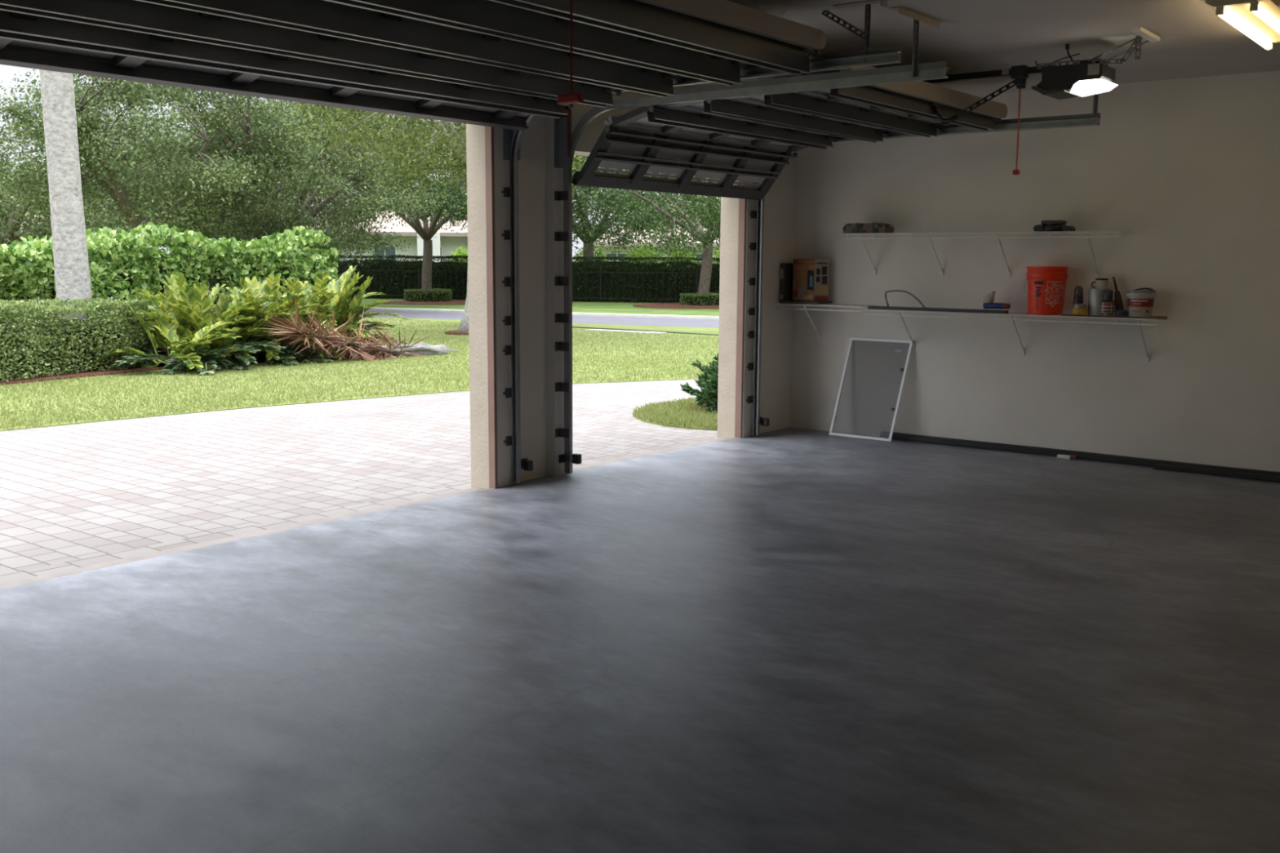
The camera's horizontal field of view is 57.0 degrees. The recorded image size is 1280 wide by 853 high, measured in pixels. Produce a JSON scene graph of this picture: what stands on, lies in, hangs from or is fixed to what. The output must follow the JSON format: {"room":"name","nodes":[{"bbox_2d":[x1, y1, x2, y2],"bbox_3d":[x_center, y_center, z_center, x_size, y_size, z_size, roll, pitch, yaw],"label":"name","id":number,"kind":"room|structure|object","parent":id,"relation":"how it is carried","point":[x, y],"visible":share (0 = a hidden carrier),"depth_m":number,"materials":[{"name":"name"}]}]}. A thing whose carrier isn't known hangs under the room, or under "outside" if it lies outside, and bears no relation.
{"room":"garage","nodes":[
{"label":"garage","id":0,"kind":"room"},
{"bbox_2d":[0,143,152,267],"bbox_3d":[-19.856,-6.455,36.743,9.826,5.433,10.070,-6,10,-36],"label":"oak tree","id":1,"kind":"object","parent":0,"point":[11,231],"visible":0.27,"depth_m":35.81,"materials":[{"name":"green plant"}]},
{"bbox_2d":[122,93,462,275],"bbox_3d":[-10.018,-6.750,34.459,9.612,6.772,9.759,-2,8,-15],"label":"oak tree","id":2,"kind":"object","parent":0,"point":[371,199],"visible":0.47,"depth_m":32.64,"materials":[{"name":"green plant"}]},
{"bbox_2d":[466,86,796,488],"bbox_3d":[-1.786,-0.831,6.967,0.225,3.000,10.080,7,10,38],"label":"wall","id":3,"kind":"structure","parent":0,"point":[780,202],"depth_m":8.35,"materials":[{"name":"paint"}]},
{"bbox_2d":[484,126,497,488],"bbox_3d":[-0.989,-0.844,7.841,0.058,2.570,0.024,7,10,38],"label":"trim","id":4,"kind":"structure","parent":3,"relation":"attached to","point":[489,131],"depth_m":7.83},
{"bbox_2d":[493,127,511,487],"bbox_3d":[-0.955,-0.880,7.914,0.080,2.600,0.138,7,10,38],"label":"trim","id":5,"kind":"structure","parent":3,"relation":"attached to","point":[500,166],"depth_m":7.90,"materials":[{"name":"grey metal"}]},
{"bbox_2d":[545,106,570,475],"bbox_3d":[-0.578,-0.945,8.391,0.080,2.600,0.175,7,10,38],"label":"trim","id":6,"kind":"structure","parent":3,"relation":"attached to","point":[553,176],"depth_m":8.34,"materials":[{"name":"grey metal"}]},
{"bbox_2d":[560,109,571,157],"bbox_3d":[-0.522,-2.021,8.141,0.111,0.320,0.040,7,10,38],"label":"bracket","id":7,"kind":"object","parent":3,"relation":"attached to","point":[567,111],"visible":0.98,"depth_m":8.11,"materials":[{"name":"grey metal"}]},
{"bbox_2d":[501,0,901,483],"bbox_3d":[0.220,-0.909,7.073,2.791,2.870,0.108,7,10,37],"label":"door track","id":8,"kind":"object","parent":3,"relation":"attached to","point":[512,139],"visible":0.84,"depth_m":7.80,"materials":[{"name":"metal"}]},
{"bbox_2d":[0,0,826,130],"bbox_3d":[-1.298,-1.775,5.237,2.269,0.385,4.588,7,10,38],"label":"garage door","id":9,"kind":"structure","parent":8,"relation":"attached to","point":[498,64],"depth_m":5.56,"materials":[{"name":"black metal"}]},
{"bbox_2d":[520,457,533,471],"bbox_3d":[-0.781,0.262,8.200,0.135,0.070,0.112,7,10,38],"label":"sensor","id":10,"kind":"object","parent":8,"relation":"attached to","point":[526,464],"visible":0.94,"depth_m":8.14,"materials":[{"name":"black plastic"}]},
{"bbox_2d":[734,182,746,438],"bbox_3d":[0.871,-1.164,10.172,0.063,2.570,0.022,7,10,38],"label":"trim","id":11,"kind":"structure","parent":3,"relation":"attached to","point":[742,202],"depth_m":10.19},
{"bbox_2d":[742,182,756,437],"bbox_3d":[0.957,-1.199,10.239,0.035,2.600,0.195,7,10,38],"label":"trim","id":12,"kind":"structure","parent":3,"relation":"attached to","point":[751,205],"depth_m":10.24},
{"bbox_2d":[554,6,948,473],"bbox_3d":[0.517,-0.951,7.418,2.830,2.860,0.510,7,10,38],"label":"door track","id":13,"kind":"object","parent":3,"relation":"attached to","point":[914,72],"visible":0.94,"depth_m":7.54,"materials":[{"name":"metal"}]},
{"bbox_2d":[558,453,581,464],"bbox_3d":[-0.500,0.231,8.431,0.130,0.070,0.112,7,10,38],"label":"sensor","id":14,"kind":"object","parent":13,"relation":"attached to","point":[576,458],"visible":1,"depth_m":8.42,"materials":[{"name":"black plastic"}]},
{"bbox_2d":[746,93,1100,435],"bbox_3d":[2.099,-1.215,9.341,2.856,2.860,0.118,7,10,37],"label":"door track","id":15,"kind":"object","parent":3,"relation":"attached to","point":[1089,119],"visible":0.5,"depth_m":10.11,"materials":[{"name":"metal"}]},
{"bbox_2d":[760,416,768,426],"bbox_3d":[1.098,-0.046,10.454,0.135,0.070,0.112,7,10,38],"label":"sensor","id":16,"kind":"object","parent":15,"relation":"attached to","point":[763,421],"visible":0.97,"depth_m":10.39,"materials":[{"name":"black plastic"}]},
{"bbox_2d":[572,66,1007,199],"bbox_3d":[1.114,-2.023,8.454,2.162,0.635,2.473,7,10,38],"label":"garage door","id":17,"kind":"structure","parent":15,"relation":"attached to","point":[751,140],"depth_m":8.43,"materials":[{"name":"black metal"}]},
{"bbox_2d":[0,426,1279,852],"bbox_3d":[1.003,0.921,5.002,6.955,0.120,10.080,7,10,38],"label":"floor","id":18,"kind":"structure","parent":0,"point":[787,640],"depth_m":4.48,"materials":[{"name":"paint"}]},
{"bbox_2d":[0,437,728,589],"bbox_3d":[-1.730,0.595,7.247,0.145,0.118,10.280,7,10,38],"label":"threshold","id":19,"kind":"object","parent":18,"relation":"on","point":[11,584],"visible":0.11,"depth_m":6.78,"materials":[{"name":"concrete"}]},
{"bbox_2d":[828,337,913,441],"bbox_3d":[2.020,-0.332,10.339,0.675,0.863,0.220,7,10,38],"label":"screen","id":20,"kind":"object","parent":18,"relation":"on","point":[874,372],"visible":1,"depth_m":10.33,"materials":[{"name":"white metal"}]},
{"bbox_2d":[1057,454,1076,459],"bbox_3d":[3.380,0.240,9.344,0.145,0.033,0.040,7,10,38],"label":"scraper","id":21,"kind":"object","parent":18,"relation":"on","point":[1060,456],"visible":1,"depth_m":9.32,"materials":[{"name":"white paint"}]},
{"bbox_2d":[891,432,1279,475],"bbox_3d":[3.508,0.231,9.331,3.500,0.055,0.090,7,10,38],"label":"baseboard","id":22,"kind":"structure","parent":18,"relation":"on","point":[1130,460],"depth_m":9.47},
{"bbox_2d":[1153,462,1279,483],"bbox_3d":[4.491,0.368,8.464,1.511,0.040,0.090,7,10,38],"label":"seal","id":23,"kind":"object","parent":18,"relation":"on","point":[1244,475],"visible":1,"depth_m":8.65,"materials":[{"name":"black rubber"}]},
{"bbox_2d":[678,0,1279,95],"bbox_3d":[1.008,-2.051,4.590,7.290,0.120,10.380,7,10,38],"label":"ceiling","id":24,"kind":"structure","parent":0,"point":[972,36],"depth_m":7.02,"materials":[{"name":"paint"}]},
{"bbox_2d":[557,0,583,105],"bbox_3d":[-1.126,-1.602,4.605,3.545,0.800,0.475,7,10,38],"label":"pull cord","id":25,"kind":"object","parent":24,"relation":"hanging from","point":[575,98],"visible":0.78,"depth_m":4.07,"materials":[{"name":"red plastic"}]},
{"bbox_2d":[923,26,1160,174],"bbox_3d":[1.613,-2.087,8.066,3.545,0.780,0.475,7,10,38],"label":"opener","id":26,"kind":"object","parent":24,"relation":"hanging from","point":[1093,76],"visible":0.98,"depth_m":7.26,"materials":[{"name":"black metal"}]},
{"bbox_2d":[1205,0,1279,49],"bbox_3d":[3.332,-2.168,6.325,0.270,0.108,1.280,7,10,38],"label":"fluorescent light","id":27,"kind":"object","parent":24,"relation":"attached to","point":[1258,20],"visible":1,"depth_m":6.06,"materials":[{"name":"plastic"}]},
{"bbox_2d":[1215,6,1224,15],"bbox_3d":[2.900,-2.079,5.897,0.034,0.040,0.020,7,10,38],"label":"socket","id":28,"kind":"object","parent":27,"relation":"attached to","point":[1220,10],"depth_m":5.89,"materials":[{"name":"plastic"}]},
{"bbox_2d":[1249,2,1258,11],"bbox_3d":[3.021,-2.064,5.803,0.034,0.040,0.020,7,10,38],"label":"socket","id":29,"kind":"object","parent":27,"relation":"attached to","point":[1254,6],"depth_m":5.80,"materials":[{"name":"plastic"}]},
{"bbox_2d":[790,70,1279,471],"bbox_3d":[4.094,-1.061,8.844,7.140,3.000,0.150,7,10,38],"label":"wall","id":30,"kind":"structure","parent":0,"point":[1190,167],"depth_m":9.26,"materials":[{"name":"paint"}]},
{"bbox_2d":[776,303,877,341],"bbox_3d":[1.656,-0.916,10.495,0.848,0.343,0.314,7,10,38],"label":"wire shelf","id":31,"kind":"object","parent":30,"relation":"attached to","point":[858,306],"visible":0.88,"depth_m":10.42,"materials":[{"name":"white metal"}]},
{"bbox_2d":[778,262,793,303],"bbox_3d":[1.341,-1.301,10.703,0.049,0.360,0.236,7,10,38],"label":"case","id":32,"kind":"object","parent":31,"relation":"on","point":[786,268],"visible":0.88,"depth_m":10.64,"materials":[{"name":"grey plastic"}]},
{"bbox_2d":[782,300,832,304],"bbox_3d":[1.505,-1.114,10.596,0.362,0.024,0.260,7,10,38],"label":"case","id":33,"kind":"object","parent":31,"relation":"on","point":[786,301],"visible":0.9,"depth_m":10.49,"materials":[{"name":"grey plastic"}]},
{"bbox_2d":[792,258,829,301],"bbox_3d":[1.530,-1.315,10.588,0.178,0.375,0.282,-5,10,-36],"label":"appliance box","id":34,"kind":"object","parent":33,"relation":"on","point":[810,276],"visible":1,"depth_m":10.50,"materials":[{"name":"cardboard"}]},
{"bbox_2d":[843,220,1132,277],"bbox_3d":[2.744,-1.438,9.562,2.293,0.437,0.314,7,10,38],"label":"wire shelf","id":35,"kind":"object","parent":30,"relation":"attached to","point":[1087,233],"depth_m":9.22,"materials":[{"name":"white metal"}]},
{"bbox_2d":[842,222,893,233],"bbox_3d":[1.958,-1.700,10.119,0.405,0.087,0.166,7,10,38],"label":"case","id":36,"kind":"object","parent":35,"relation":"on","point":[856,228],"visible":0.89,"depth_m":10.04,"materials":[{"name":"fabric"}]},
{"bbox_2d":[862,309,1168,362],"bbox_3d":[2.941,-0.743,9.502,2.383,0.343,0.314,7,10,38],"label":"wire shelf","id":37,"kind":"object","parent":30,"relation":"attached to","point":[1011,314],"visible":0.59,"depth_m":9.33,"materials":[{"name":"white metal"}]},
{"bbox_2d":[884,289,925,307],"bbox_3d":[2.265,-1.071,9.991,0.412,0.169,0.038,5,9,30],"label":"hose","id":38,"kind":"object","parent":37,"relation":"on","point":[891,291],"visible":0.91,"depth_m":10.01,"materials":[{"name":"grey plastic"}]},
{"bbox_2d":[867,306,1008,313],"bbox_3d":[2.439,-0.963,9.731,1.210,0.026,0.060,7,10,38],"label":"board","id":39,"kind":"object","parent":37,"relation":"on","point":[888,308],"visible":1,"depth_m":9.68,"materials":[{"name":"black plastic"}]},
{"bbox_2d":[982,290,1010,309],"bbox_3d":[2.869,-1.017,9.492,0.240,0.144,0.098,7,10,38],"label":"tube","id":40,"kind":"object","parent":39,"relation":"on","point":[988,301],"visible":1,"depth_m":9.49,"materials":[{"name":"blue plastic"}]},
{"bbox_2d":[1023,266,1068,315],"bbox_3d":[3.183,-1.067,9.256,0.325,0.374,0.314,7,10,38],"label":"bucket","id":41,"kind":"object","parent":37,"relation":"on","point":[1046,285],"visible":0.99,"depth_m":9.14,"materials":[{"name":"orange plastic"}]},
{"bbox_2d":[1034,280,1043,310],"bbox_3d":[3.091,-1.016,9.157,0.011,0.225,0.075,-8,11,-44],"label":"print","id":42,"kind":"object","parent":41,"relation":"attached to","point":[1038,285],"depth_m":9.16,"materials":[{"name":"black"}]},
{"bbox_2d":[1072,285,1083,308],"bbox_3d":[3.385,-0.972,9.115,0.072,0.228,0.072,7,10,38],"label":"spray can","id":43,"kind":"object","parent":37,"relation":"on","point":[1078,291],"visible":0.63,"depth_m":9.08,"materials":[{"name":"grey metal"}]},
{"bbox_2d":[1071,303,1088,315],"bbox_3d":[3.379,-0.896,9.060,0.116,0.092,0.116,7,10,38],"label":"tub","id":44,"kind":"object","parent":37,"relation":"on","point":[1078,308],"visible":0.92,"depth_m":9.02,"materials":[{"name":"plastic"}]},
{"bbox_2d":[1087,288,1111,315],"bbox_3d":[3.522,-0.953,9.048,0.172,0.210,0.166,7,10,38],"label":"paint can","id":45,"kind":"object","parent":37,"relation":"on","point":[1095,295],"visible":0.64,"depth_m":8.99,"materials":[{"name":"grey metal"}]},
{"bbox_2d":[1091,278,1108,288],"bbox_3d":[3.522,-1.091,9.022,0.110,0.083,0.091,0,8,-4],"label":"jar","id":46,"kind":"object","parent":45,"relation":"on","point":[1100,283],"visible":0.98,"depth_m":8.99,"materials":[{"name":"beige plastic"}]},
{"bbox_2d":[1099,289,1115,315],"bbox_3d":[3.534,-0.929,8.920,0.103,0.200,0.103,7,10,38],"label":"glue bottle","id":47,"kind":"object","parent":37,"relation":"on","point":[1107,304],"visible":0.97,"depth_m":8.88,"materials":[{"name":"grey plastic"}]},
{"bbox_2d":[1061,314,1167,319],"bbox_3d":[3.545,-0.827,8.843,0.760,0.024,0.038,7,10,38],"label":"stick","id":48,"kind":"object","parent":37,"relation":"on","point":[1162,317],"visible":1,"depth_m":8.77,"materials":[{"name":"brown wood"}]},
{"bbox_2d":[1112,276,1124,310],"bbox_3d":[3.643,-0.987,8.980,0.056,0.304,0.111,-4,9,-30],"label":"paintbrush","id":49,"kind":"object","parent":37,"relation":"on","point":[1117,298],"visible":0.89,"depth_m":8.96,"materials":[{"name":"black plastic"}]},
{"bbox_2d":[1114,310,1128,316],"bbox_3d":[3.629,-0.848,8.882,0.104,0.051,0.104,7,10,38],"label":"tape roll","id":50,"kind":"object","parent":37,"relation":"on","point":[1117,313],"visible":0.81,"depth_m":8.84,"materials":[{"name":"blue plastic"}]},
{"bbox_2d":[1125,288,1156,316],"bbox_3d":[3.748,-0.928,8.835,0.210,0.224,0.210,7,10,38],"label":"pail","id":51,"kind":"object","parent":37,"relation":"on","point":[1140,301],"visible":0.96,"depth_m":8.76,"materials":[{"name":"white plastic"}]},
{"label":"outside","id":52,"kind":"structure","parent":0,"visible":0},
{"bbox_2d":[0,379,717,574],"bbox_3d":[-2.757,-0.138,12.422,7.480,0.098,44.000,7,10,38],"label":"driveway","id":53,"kind":"structure","parent":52,"point":[68,492],"depth_m":9.15,"materials":[{"name":"beige brick"}]},
{"bbox_2d":[632,404,717,431],"bbox_3d":[1.552,-0.222,13.182,1.640,0.125,4.680,7,10,38],"label":"planting bed","id":54,"kind":"object","parent":53,"relation":"on","point":[633,415],"visible":0.08,"depth_m":11.18,"materials":[{"name":"green plant"}]},
{"bbox_2d":[632,395,717,429],"bbox_3d":[1.567,-0.308,13.140,1.818,0.065,4.751,7,10,38],"label":"grass","id":55,"kind":"structure","parent":54,"relation":"on","point":[660,413],"depth_m":11.81,"materials":[{"name":"green plant"}]},
{"bbox_3d":[1.111,-0.156,12.459,1.096,0.082,1.482,7,10,38],"label":"mulch ring","id":56,"kind":"object","parent":54,"relation":"on","visible":0},
{"bbox_2d":[680,352,718,413],"bbox_3d":[1.161,-0.543,12.371,1.474,0.733,1.318,-5,10,-34],"label":"juniper shrub","id":57,"kind":"object","parent":56,"relation":"on","point":[708,382],"visible":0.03,"depth_m":12.28,"materials":[{"name":"green plant"}]},
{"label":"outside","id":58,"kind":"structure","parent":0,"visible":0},
{"bbox_2d":[342,297,719,316],"bbox_3d":[-24.881,-8.440,69.822,114.100,0.105,160.000,7,10,38],"label":"lawn","id":59,"kind":"structure","parent":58,"point":[626,308],"depth_m":37.80,"materials":[{"name":"green plant"}]},
{"bbox_2d":[0,201,95,268],"bbox_3d":[-34.082,-10.255,65.345,8.131,4.635,10.430,-4,9,-27],"label":"house","id":60,"kind":"structure","parent":59,"relation":"on","point":[16,202],"depth_m":62.40,"materials":[{"name":"white paint"}]},
{"bbox_2d":[27,95,352,248],"bbox_3d":[-16.984,-9.396,47.477,13.961,8.279,16.032,-5,9,-31],"label":"oak tree","id":61,"kind":"object","parent":59,"relation":"on","point":[175,130],"visible":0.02,"depth_m":44.81,"materials":[{"name":"green plant"}]},
{"bbox_2d":[304,204,467,262],"bbox_3d":[-12.328,-9.824,62.216,11.814,4.935,10.600,-1,8,-11],"label":"house","id":62,"kind":"structure","parent":59,"relation":"on","point":[446,242],"depth_m":57.89,"materials":[{"name":"white paint"}]},
{"bbox_2d":[382,300,466,305],"bbox_3d":[-7.091,-4.354,41.604,3.510,0.078,4.375,7,10,38],"label":"mulch ring","id":63,"kind":"object","parent":59,"relation":"on","point":[402,302],"visible":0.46,"depth_m":40.51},
{"bbox_2d":[261,100,578,292],"bbox_3d":[-7.758,-8.779,42.001,13.964,8.726,11.870,5,10,32],"label":"oak tree","id":64,"kind":"object","parent":63,"relation":"on","point":[426,233],"visible":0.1,"depth_m":40.02,"materials":[{"name":"green plant"}]},
{"bbox_2d":[403,288,453,302],"bbox_3d":[-7.635,-4.746,42.483,1.762,0.478,1.789,7,10,38],"label":"hedge","id":65,"kind":"object","parent":63,"relation":"on","point":[411,295],"visible":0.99,"depth_m":41.86,"materials":[{"name":"green plant"}]},
{"bbox_2d":[448,244,467,262],"bbox_3d":[-8.398,-7.500,55.909,1.663,2.173,1.689,7,10,38],"label":"shrub","id":66,"kind":"object","parent":59,"relation":"on","point":[463,252],"visible":0.14,"depth_m":55.67,"materials":[{"name":"green plant"}]},
{"bbox_2d":[211,254,719,302],"bbox_3d":[-3.797,-5.583,44.265,34.161,1.673,1.362,2,8,14],"label":"hedge","id":67,"kind":"object","parent":59,"relation":"on","point":[653,283],"visible":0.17,"depth_m":43.26,"materials":[{"name":"green plant"}]},
{"bbox_2d":[337,267,715,302],"bbox_3d":[-4.881,-5.259,43.729,28.577,1.200,0.066,2,8,14],"label":"iron fence","id":68,"kind":"object","parent":59,"relation":"on","point":[696,273],"visible":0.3,"depth_m":42.96,"materials":[{"name":"black metal"}]},
{"bbox_2d":[573,244,607,262],"bbox_3d":[-2.229,-7.013,52.496,1.997,2.248,1.945,7,10,38],"label":"shrub","id":69,"kind":"object","parent":59,"relation":"on","point":[596,253],"visible":0.16,"depth_m":52.28,"materials":[{"name":"green plant"}]},
{"bbox_2d":[572,164,706,261],"bbox_3d":[-2.398,-9.943,49.306,11.793,9.058,11.486,-6,10,-36],"label":"oak tree","id":70,"kind":"object","parent":59,"relation":"on","point":[583,232],"visible":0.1,"depth_m":47.47,"materials":[{"name":"green plant"}]},
{"bbox_2d":[625,242,663,263],"bbox_3d":[0.161,-7.047,52.522,2.278,2.341,2.309,7,10,38],"label":"shrub","id":71,"kind":"object","parent":59,"relation":"on","point":[637,254],"visible":0.21,"depth_m":52.20,"materials":[{"name":"green plant"}]},
{"bbox_2d":[572,155,720,293],"bbox_3d":[2.807,-8.146,39.849,13.057,8.194,12.956,-5,10,-36],"label":"oak tree","id":72,"kind":"object","parent":59,"relation":"on","point":[708,208],"visible":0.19,"depth_m":39.72,"materials":[{"name":"green plant"}]},
{"bbox_2d":[582,195,719,264],"bbox_3d":[3.514,-10.392,65.848,12.292,5.235,11.430,1,8,3],"label":"house","id":73,"kind":"structure","parent":59,"relation":"on","point":[622,254],"depth_m":61.10,"materials":[{"name":"white paint"}]},
{"bbox_2d":[632,302,719,309],"bbox_3d":[2.063,-4.085,40.120,4.148,0.078,5.171,7,10,38],"label":"mulch ring","id":74,"kind":"object","parent":59,"relation":"on","point":[663,305],"visible":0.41,"depth_m":38.99,"materials":[{"name":"brown soil"}]},
{"bbox_2d":[679,292,719,305],"bbox_3d":[2.195,-4.410,40.734,1.695,0.433,1.701,7,10,38],"label":"hedge","id":75,"kind":"object","parent":74,"relation":"on","point":[689,299],"visible":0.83,"depth_m":40.09,"materials":[{"name":"green plant"}]},
{"bbox_2d":[662,246,700,264],"bbox_3d":[1.745,-6.813,51.542,2.085,2.173,2.102,7,10,38],"label":"shrub","id":76,"kind":"object","parent":59,"relation":"on","point":[677,252],"visible":0.1,"depth_m":51.21,"materials":[{"name":"green plant"}]},
{"bbox_2d":[712,246,719,264],"bbox_3d":[3.754,-6.687,50.412,1.932,2.266,1.824,7,10,38],"label":"shrub","id":77,"kind":"object","parent":59,"relation":"on","point":[717,255],"visible":0.04,"depth_m":50.18,"materials":[{"name":"green plant"}]},
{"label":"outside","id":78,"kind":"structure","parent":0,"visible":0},
{"bbox_3d":[-49.876,-8.445,70.358,154.100,0.370,230.000,7,10,38],"label":"ground","id":79,"kind":"structure","parent":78,"visible":0},
{"bbox_2d":[0,433,717,583],"bbox_3d":[0.273,0.214,10.073,0.220,0.102,44.000,7,10,38],"label":"driveway border","id":80,"kind":"object","parent":79,"relation":"on","point":[44,570],"visible":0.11,"depth_m":6.95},
{"bbox_2d":[349,307,719,319],"bbox_3d":[-11.943,-3.846,38.027,56.299,0.130,0.424,4,9,22],"label":"kerb","id":81,"kind":"object","parent":79,"relation":"on","point":[371,308],"depth_m":33.43,"materials":[{"name":"concrete"}]},
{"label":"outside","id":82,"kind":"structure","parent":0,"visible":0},
{"bbox_2d":[0,316,719,431],"bbox_3d":[-27.482,-1.142,18.386,54.100,0.117,55.012,7,10,38],"label":"lawn","id":83,"kind":"structure","parent":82,"point":[679,329],"depth_m":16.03,"materials":[{"name":"green plant"}]},
{"bbox_2d":[0,346,341,385],"bbox_3d":[-13.065,-0.672,15.501,10.400,0.100,20.200,7,10,38],"label":"mulch bed","id":84,"kind":"object","parent":83,"relation":"on","point":[161,366],"depth_m":15.52,"materials":[{"name":"brown soil"}]},
{"bbox_2d":[39,69,92,319],"bbox_3d":[-8.132,-5.904,16.391,5.942,10.150,5.759,7,10,38],"label":"palm tree","id":85,"kind":"object","parent":84,"relation":"on","point":[70,253],"visible":0.6,"depth_m":16.58,"materials":[{"name":"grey plant"}]},
{"bbox_2d":[0,297,151,382],"bbox_3d":[-10.345,-0.763,12.222,2.088,1.059,11.136,6,10,33],"label":"clipped hedge","id":86,"kind":"object","parent":84,"relation":"on","point":[42,346],"visible":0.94,"depth_m":15.52,"materials":[{"name":"green plant"}]},
{"bbox_2d":[0,226,162,346],"bbox_3d":[-12.610,-1.777,15.867,2.426,2.073,11.940,8,11,42],"label":"hedge","id":87,"kind":"object","parent":84,"relation":"on","point":[136,266],"visible":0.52,"depth_m":18.93,"materials":[{"name":"green plant"}]},
{"bbox_2d":[93,299,260,374],"bbox_3d":[-6.449,-1.275,16.349,2.461,0.948,2.016,7,10,38],"label":"fern","id":88,"kind":"object","parent":84,"relation":"on","point":[183,357],"visible":0.97,"depth_m":16.19,"materials":[{"name":"green plant"}]},
{"bbox_2d":[112,271,312,370],"bbox_3d":[-6.309,-1.593,17.236,2.664,1.327,2.709,2,8,8],"label":"fern","id":89,"kind":"object","parent":84,"relation":"on","point":[192,313],"visible":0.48,"depth_m":17.00,"materials":[{"name":"green plant"}]},
{"bbox_2d":[121,222,338,331],"bbox_3d":[-7.450,-2.615,21.552,3.426,2.167,2.572,-6,10,-38],"label":"hedge","id":90,"kind":"object","parent":84,"relation":"on","point":[193,256],"visible":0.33,"depth_m":20.89,"materials":[{"name":"green plant"}]},
{"bbox_2d":[192,273,359,364],"bbox_3d":[-5.830,-1.716,18.248,2.990,1.292,2.765,7,10,38],"label":"fern","id":91,"kind":"object","parent":84,"relation":"on","point":[245,318],"visible":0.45,"depth_m":17.77,"materials":[{"name":"green plant"}]},
{"bbox_2d":[233,265,408,359],"bbox_3d":[-5.183,-1.960,19.586,3.129,1.408,3.056,2,8,11],"label":"fern","id":92,"kind":"object","parent":84,"relation":"on","point":[341,309],"visible":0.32,"depth_m":19.44,"materials":[{"name":"green plant"}]},
{"bbox_2d":[0,68,360,263],"bbox_3d":[-12.177,-6.315,29.849,9.494,7.207,9.123,-5,10,-35],"label":"oak tree","id":93,"kind":"object","parent":83,"relation":"on","point":[134,94],"visible":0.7,"depth_m":28.69,"materials":[{"name":"green plant"}]},
{"bbox_2d":[253,295,456,361],"bbox_3d":[-4.325,-1.534,18.273,1.350,1.108,3.598,7,10,38],"label":"frond","id":94,"kind":"object","parent":83,"relation":"on","point":[364,350],"visible":1,"depth_m":18.00,"materials":[{"name":"brown plant"}]},
{"bbox_2d":[444,330,469,335],"bbox_3d":[-3.409,-1.952,24.816,1.195,0.100,1.487,7,10,38],"label":"mulch ring","id":95,"kind":"object","parent":83,"relation":"on","point":[454,332],"visible":0.15,"depth_m":24.32,"materials":[{"name":"brown wood"}]},
{"bbox_2d":[271,99,625,332],"bbox_3d":[-3.716,-6.414,24.331,10.003,9.080,11.461,4,9,26],"label":"oak tree","id":96,"kind":"object","parent":95,"relation":"on","point":[453,134],"visible":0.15,"depth_m":23.85,"materials":[{"name":"green plant"}]},
{"bbox_2d":[585,328,666,333],"bbox_3d":[-0.321,-2.026,25.592,1.930,0.095,0.299,6,10,33],"label":"pad","id":97,"kind":"object","parent":83,"relation":"on","point":[599,330],"visible":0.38,"depth_m":25.55,"materials":[{"name":"concrete"}]},
{"bbox_2d":[572,326,719,335],"bbox_3d":[-0.429,-2.112,26.176,9.001,0.100,0.264,7,10,38],"label":"edging","id":98,"kind":"object","parent":83,"relation":"on","point":[572,326],"visible":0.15,"depth_m":25.77,"materials":[{"name":"grey concrete"}]},
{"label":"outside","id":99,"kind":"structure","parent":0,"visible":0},
{"bbox_2d":[361,303,719,312],"bbox_3d":[-4.359,-3.814,38.063,39.560,0.071,0.192,4,9,22],"label":"sidewalk","id":100,"kind":"structure","parent":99,"point":[362,304],"depth_m":36.65,"materials":[{"name":"grey concrete"}]},
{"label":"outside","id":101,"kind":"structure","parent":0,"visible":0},
{"bbox_2d":[358,310,719,328],"bbox_3d":[-13.424,-3.509,35.821,57.107,0.065,4.871,4,9,22],"label":"street","id":102,"kind":"structure","parent":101,"point":[689,322],"depth_m":31.64,"materials":[{"name":"grey asphalt"}]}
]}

